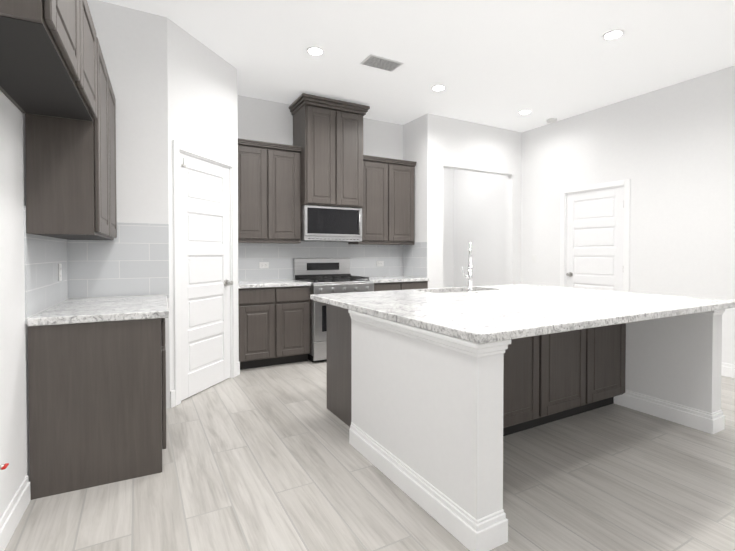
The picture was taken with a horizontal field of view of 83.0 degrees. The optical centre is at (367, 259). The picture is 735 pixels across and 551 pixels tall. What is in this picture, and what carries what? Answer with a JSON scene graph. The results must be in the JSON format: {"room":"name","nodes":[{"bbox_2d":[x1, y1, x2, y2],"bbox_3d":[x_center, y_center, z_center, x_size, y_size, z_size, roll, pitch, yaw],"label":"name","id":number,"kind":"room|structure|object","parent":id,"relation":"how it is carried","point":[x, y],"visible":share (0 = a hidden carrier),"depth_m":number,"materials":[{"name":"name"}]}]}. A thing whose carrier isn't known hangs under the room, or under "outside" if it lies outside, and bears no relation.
{"room":"kitchen","nodes":[
{"label":"kitchen","id":0,"kind":"room"},
{"bbox_2d":[0,91,29,517],"bbox_3d":[-1.230,-0.330,0.963,0.120,3.120,9.720,0,1,-26],"label":"wall","id":1,"kind":"structure","parent":0,"point":[14,425],"depth_m":1.91,"materials":[{"name":"paint"}]},
{"bbox_2d":[0,463,8,469],"bbox_3d":[-1.486,0.829,1.680,0.045,0.140,0.120,0,1,-27],"label":"valve","id":2,"kind":"object","parent":1,"relation":"attached to","point":[3,466],"visible":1,"depth_m":1.68,"materials":[{"name":"red"}]},
{"bbox_2d":[0,475,30,550],"bbox_3d":[-0.379,1.186,-0.571,0.016,0.135,5.935,0,1,-27],"label":"baseboard","id":3,"kind":"structure","parent":1,"relation":"attached to","point":[11,517],"depth_m":1.87,"materials":[{"name":"paint"}]},
{"bbox_2d":[24,206,67,323],"bbox_3d":[-1.939,0.021,2.535,0.008,0.590,1.026,0,1,-26],"label":"tile backsplash","id":4,"kind":"structure","parent":1,"relation":"attached to","point":[44,257],"depth_m":2.38,"materials":[{"name":"white tile"}]},
{"bbox_2d":[58,264,61,280],"bbox_3d":[-2.039,0.083,2.756,0.008,0.115,0.075,0,1,-26],"label":"outlet","id":5,"kind":"object","parent":4,"relation":"attached to","point":[59,272],"visible":1,"depth_m":2.74,"materials":[{"name":"white plastic"}]},
{"bbox_2d":[0,0,96,121],"bbox_3d":[-1.333,-0.957,1.652,0.315,0.477,1.062,0,1,-26],"label":"upper cabinet","id":6,"kind":"object","parent":1,"relation":"attached to","point":[48,57],"visible":1,"depth_m":1.60,"materials":[{"name":"brown wood"}]},
{"bbox_2d":[25,38,116,239],"bbox_3d":[-1.796,-0.674,2.595,0.307,1.072,1.025,0,1,-26],"label":"upper cabinet","id":7,"kind":"object","parent":1,"relation":"attached to","point":[70,179],"visible":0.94,"depth_m":2.16,"materials":[{"name":"brown wood"}]},
{"bbox_2d":[87,0,169,408],"bbox_3d":[-1.933,-0.364,3.199,0.716,3.120,0.120,0,1,-29],"label":"wall","id":8,"kind":"structure","parent":0,"point":[133,44],"depth_m":3.21,"materials":[{"name":"paint"}]},
{"bbox_2d":[67,222,168,298],"bbox_3d":[-1.898,0.012,3.151,0.707,0.590,0.008,0,1,-29],"label":"tile backsplash","id":9,"kind":"structure","parent":8,"relation":"attached to","point":[131,259],"depth_m":3.17,"materials":[{"name":"white tile"}]},
{"bbox_2d":[167,18,238,390],"bbox_3d":[-1.515,-0.373,3.800,0.120,3.120,0.964,0,1,16],"label":"wall","id":10,"kind":"structure","parent":0,"point":[202,99],"depth_m":3.63,"materials":[{"name":"paint"}]},
{"bbox_2d":[170,140,239,407],"bbox_3d":[-1.507,0.104,3.805,0.136,2.165,0.964,0,1,16],"label":"door frame","id":11,"kind":"structure","parent":10,"relation":"attached to","point":[175,393],"depth_m":3.47,"materials":[{"name":"paint"}]},
{"bbox_2d":[179,152,232,400],"bbox_3d":[-1.452,0.139,3.788,0.107,2.080,0.714,0,1,16],"label":"pantry door","id":12,"kind":"structure","parent":10,"relation":"in","point":[206,282],"depth_m":3.76,"materials":[{"name":"paint"}]},
{"bbox_2d":[237,95,402,241],"bbox_3d":[-1.212,-0.394,5.178,3.900,3.120,0.120,0,1,-29],"label":"wall","id":13,"kind":"structure","parent":0,"point":[262,120],"depth_m":5.17,"materials":[{"name":"paint"}]},
{"bbox_2d":[238,138,301,243],"bbox_3d":[-1.218,-0.772,4.894,0.816,1.145,0.341,0,1,-29],"label":"upper cabinet","id":14,"kind":"object","parent":13,"relation":"attached to","point":[269,192],"visible":0.9,"depth_m":4.79,"materials":[{"name":"brown wood"}]},
{"bbox_2d":[238,241,402,280],"bbox_3d":[-0.569,0.017,5.468,2.499,0.510,0.009,0,1,-29],"label":"tile backsplash","id":15,"kind":"structure","parent":13,"relation":"attached to","point":[363,258],"depth_m":5.37,"materials":[{"name":"white tile"}]},
{"bbox_2d":[259,262,268,268],"bbox_3d":[-1.264,0.068,5.073,0.115,0.075,0.008,0,1,-29],"label":"electrical outlet","id":16,"kind":"object","parent":15,"relation":"attached to","point":[262,265],"visible":1,"depth_m":5.07,"materials":[{"name":"white plastic"}]},
{"bbox_2d":[376,261,383,265],"bbox_3d":[0.178,0.055,5.875,0.115,0.075,0.008,0,1,-29],"label":"electrical outlet","id":17,"kind":"object","parent":15,"relation":"attached to","point":[379,263],"visible":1,"depth_m":5.87,"materials":[{"name":"white plastic"}]},
{"bbox_2d":[289,93,369,207],"bbox_3d":[-0.479,-1.288,5.203,0.886,1.263,0.506,0,1,-29],"label":"upper cabinet","id":18,"kind":"object","parent":13,"relation":"attached to","point":[328,135],"visible":1,"depth_m":5.01,"materials":[{"name":"brown wood"}]},
{"bbox_2d":[301,205,361,241],"bbox_3d":[-0.493,-0.445,5.243,0.772,0.420,0.443,0,1,-29],"label":"microwave","id":19,"kind":"object","parent":18,"relation":"attached to","point":[329,224],"visible":1,"depth_m":5.06,"materials":[{"name":"silver metal"}]},
{"bbox_2d":[348,155,416,244],"bbox_3d":[0.212,-0.784,5.689,0.888,1.145,0.341,0,1,-29],"label":"upper cabinet","id":20,"kind":"object","parent":13,"relation":"attached to","point":[388,213],"visible":0.88,"depth_m":5.57,"materials":[{"name":"brown wood"}]},
{"bbox_2d":[4,360,734,550],"bbox_3d":[1.026,1.261,2.237,6.730,0.100,9.720,0,1,-29],"label":"floor","id":21,"kind":"structure","parent":0,"point":[268,458],"depth_m":2.18,"materials":[{"name":"grey wood"}]},
{"bbox_2d":[28,318,165,499],"bbox_3d":[-1.655,0.765,2.687,0.622,0.878,1.025,0,1,-26],"label":"base cabinet","id":22,"kind":"object","parent":21,"relation":"on","point":[97,402],"visible":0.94,"depth_m":2.21,"materials":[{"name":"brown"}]},
{"bbox_2d":[27,295,168,325],"bbox_3d":[-1.645,0.304,2.678,0.641,0.040,1.037,0,1,-26],"label":"countertop","id":23,"kind":"structure","parent":22,"relation":"on","point":[86,310],"depth_m":2.37,"materials":[{"name":"white stone"}]},
{"bbox_2d":[238,286,309,369],"bbox_3d":[-1.153,0.733,4.801,0.816,0.878,0.622,0,1,-29],"label":"base cabinet","id":24,"kind":"object","parent":21,"relation":"on","point":[274,325],"visible":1,"depth_m":4.54,"materials":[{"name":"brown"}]},
{"bbox_2d":[238,279,310,288],"bbox_3d":[-1.147,0.272,4.784,0.816,0.040,0.633,0,1,-29],"label":"countertop","id":25,"kind":"structure","parent":24,"relation":"on","point":[267,283],"depth_m":4.60,"materials":[{"name":"white stone"}]},
{"bbox_2d":[293,258,373,361],"bbox_3d":[-0.416,0.574,5.120,0.776,1.185,0.758,0,1,-29],"label":"range","id":26,"kind":"object","parent":21,"relation":"on","point":[327,275],"visible":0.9,"depth_m":4.88,"materials":[{"name":"silver metal"}]},
{"bbox_2d":[374,281,427,290],"bbox_3d":[0.276,0.721,5.596,0.888,0.878,0.622,0,1,-29],"label":"base cabinet","id":27,"kind":"object","parent":21,"relation":"on","point":[400,286],"visible":0.12,"depth_m":5.33,"materials":[{"name":"grey"}]},
{"bbox_2d":[363,276,428,282],"bbox_3d":[0.282,0.260,5.579,0.888,0.040,0.633,0,1,-29],"label":"countertop","id":28,"kind":"structure","parent":27,"relation":"on","point":[385,279],"depth_m":5.41,"materials":[{"name":"white stone"}]},
{"bbox_2d":[310,290,724,550],"bbox_3d":[1.049,0.758,3.100,2.419,0.879,1.872,0,1,-29],"label":"kitchen island","id":29,"kind":"object","parent":21,"relation":"on","point":[435,396],"depth_m":2.53,"materials":[{"name":"paint"}]},
{"bbox_2d":[310,284,734,345],"bbox_3d":[1.059,0.309,3.074,2.434,0.063,1.865,0,1,-29],"label":"island countertop","id":30,"kind":"structure","parent":29,"relation":"on","point":[485,314],"depth_m":2.55,"materials":[{"name":"white stone"}]},
{"bbox_2d":[462,242,473,289],"bbox_3d":[0.855,0.060,3.556,0.220,0.422,0.156,0,1,-29],"label":"faucet","id":31,"kind":"object","parent":30,"relation":"on","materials":[{"name":"silver metal"}]},
{"bbox_2d":[100,0,734,131],"bbox_3d":[1.026,-1.959,2.189,6.730,0.100,9.720,0,1,-29],"label":"ceiling","id":32,"kind":"structure","parent":0,"point":[499,63],"depth_m":3.82,"materials":[{"name":"paint"}]},
{"bbox_2d":[306,46,324,55],"bbox_3d":[-0.483,-1.930,3.844,0.170,0.007,0.170,0,1,-29],"label":"recessed light","id":33,"kind":"object","parent":32,"relation":"in","point":[315,51],"visible":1,"depth_m":3.84,"materials":[{"name":"paint"}]},
{"bbox_2d":[360,54,403,71],"bbox_3d":[0.142,-1.933,4.089,0.380,0.009,0.220,0,1,-29],"label":"ceiling vent","id":34,"kind":"object","parent":32,"relation":"in","point":[379,62],"visible":1,"depth_m":4.08,"materials":[{"name":"white metal"}]},
{"bbox_2d":[431,85,445,90],"bbox_3d":[0.804,-1.943,4.697,0.170,0.007,0.170,0,1,-29],"label":"recessed light","id":35,"kind":"object","parent":32,"relation":"in","point":[438,87],"visible":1,"depth_m":4.68,"materials":[{"name":"paint"}]},
{"bbox_2d":[518,110,531,114],"bbox_3d":[2.085,-1.955,5.501,0.170,0.007,0.170,0,1,-29],"label":"recessed light","id":36,"kind":"object","parent":32,"relation":"in","point":[522,112],"visible":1,"depth_m":5.50,"materials":[{"name":"paint"}]},
{"bbox_2d":[546,118,556,122],"bbox_3d":[2.577,-1.946,5.809,0.140,0.036,0.140,0,1,-29],"label":"smoke detector","id":37,"kind":"object","parent":32,"relation":"attached to","point":[551,120],"visible":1,"depth_m":5.77,"materials":[{"name":"white plastic"}]},
{"bbox_2d":[602,29,624,39],"bbox_3d":[2.103,-1.926,3.555,0.170,0.007,0.170,0,1,-29],"label":"recessed light","id":38,"kind":"object","parent":32,"relation":"in","point":[613,34],"visible":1,"depth_m":3.54,"materials":[{"name":"paint"}]},
{"bbox_2d":[403,113,443,287],"bbox_3d":[0.751,-0.406,5.938,0.270,3.120,0.700,0,1,-29],"label":"wall pier","id":39,"kind":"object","parent":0,"point":[423,141],"visible":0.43,"depth_m":5.64,"materials":[{"name":"paint"}]},
{"bbox_2d":[403,242,426,277],"bbox_3d":[0.667,0.011,5.808,0.008,0.510,0.542,0,1,-29],"label":"tile backsplash","id":40,"kind":"structure","parent":39,"relation":"attached to","point":[414,256],"depth_m":5.79,"materials":[{"name":"white tile"}]},
{"bbox_2d":[443,168,453,287],"bbox_3d":[0.190,-0.423,7.091,3.210,3.120,0.120,0,1,-29],"label":"wall","id":41,"kind":"structure","parent":0,"point":[448,225],"depth_m":7.75,"materials":[{"name":"paint"}]},
{"bbox_2d":[443,117,521,284],"bbox_3d":[1.683,-0.408,6.125,1.540,3.120,0.120,0,1,-29],"label":"wall","id":42,"kind":"structure","parent":0,"point":[474,147],"depth_m":6.18,"materials":[{"name":"paint"}]},
{"bbox_2d":[453,65,734,364],"bbox_3d":[3.915,-0.374,3.819,0.120,3.120,9.720,0,1,-29],"label":"wall","id":43,"kind":"structure","parent":0,"point":[669,151],"depth_m":4.87,"materials":[{"name":"paint"}]},
{"bbox_2d":[566,187,623,291],"bbox_3d":[2.944,0.124,5.436,0.107,2.060,0.784,0,1,-29],"label":"hall door","id":44,"kind":"structure","parent":43,"relation":"in","point":[595,239],"depth_m":5.41,"materials":[{"name":"paint"}]},
{"bbox_2d":[560,179,630,291],"bbox_3d":[2.994,0.089,5.465,0.136,2.145,0.940,0,1,-29],"label":"door frame","id":45,"kind":"structure","parent":43,"relation":"attached to","point":[563,227],"depth_m":5.29,"materials":[{"name":"paint"}]},
{"bbox_2d":[721,362,734,377],"bbox_3d":[4.666,1.141,2.352,0.016,0.135,6.145,0,1,-29],"label":"baseboard","id":46,"kind":"structure","parent":43,"relation":"attached to","point":[727,369],"depth_m":4.18,"materials":[{"name":"paint"}]}
]}

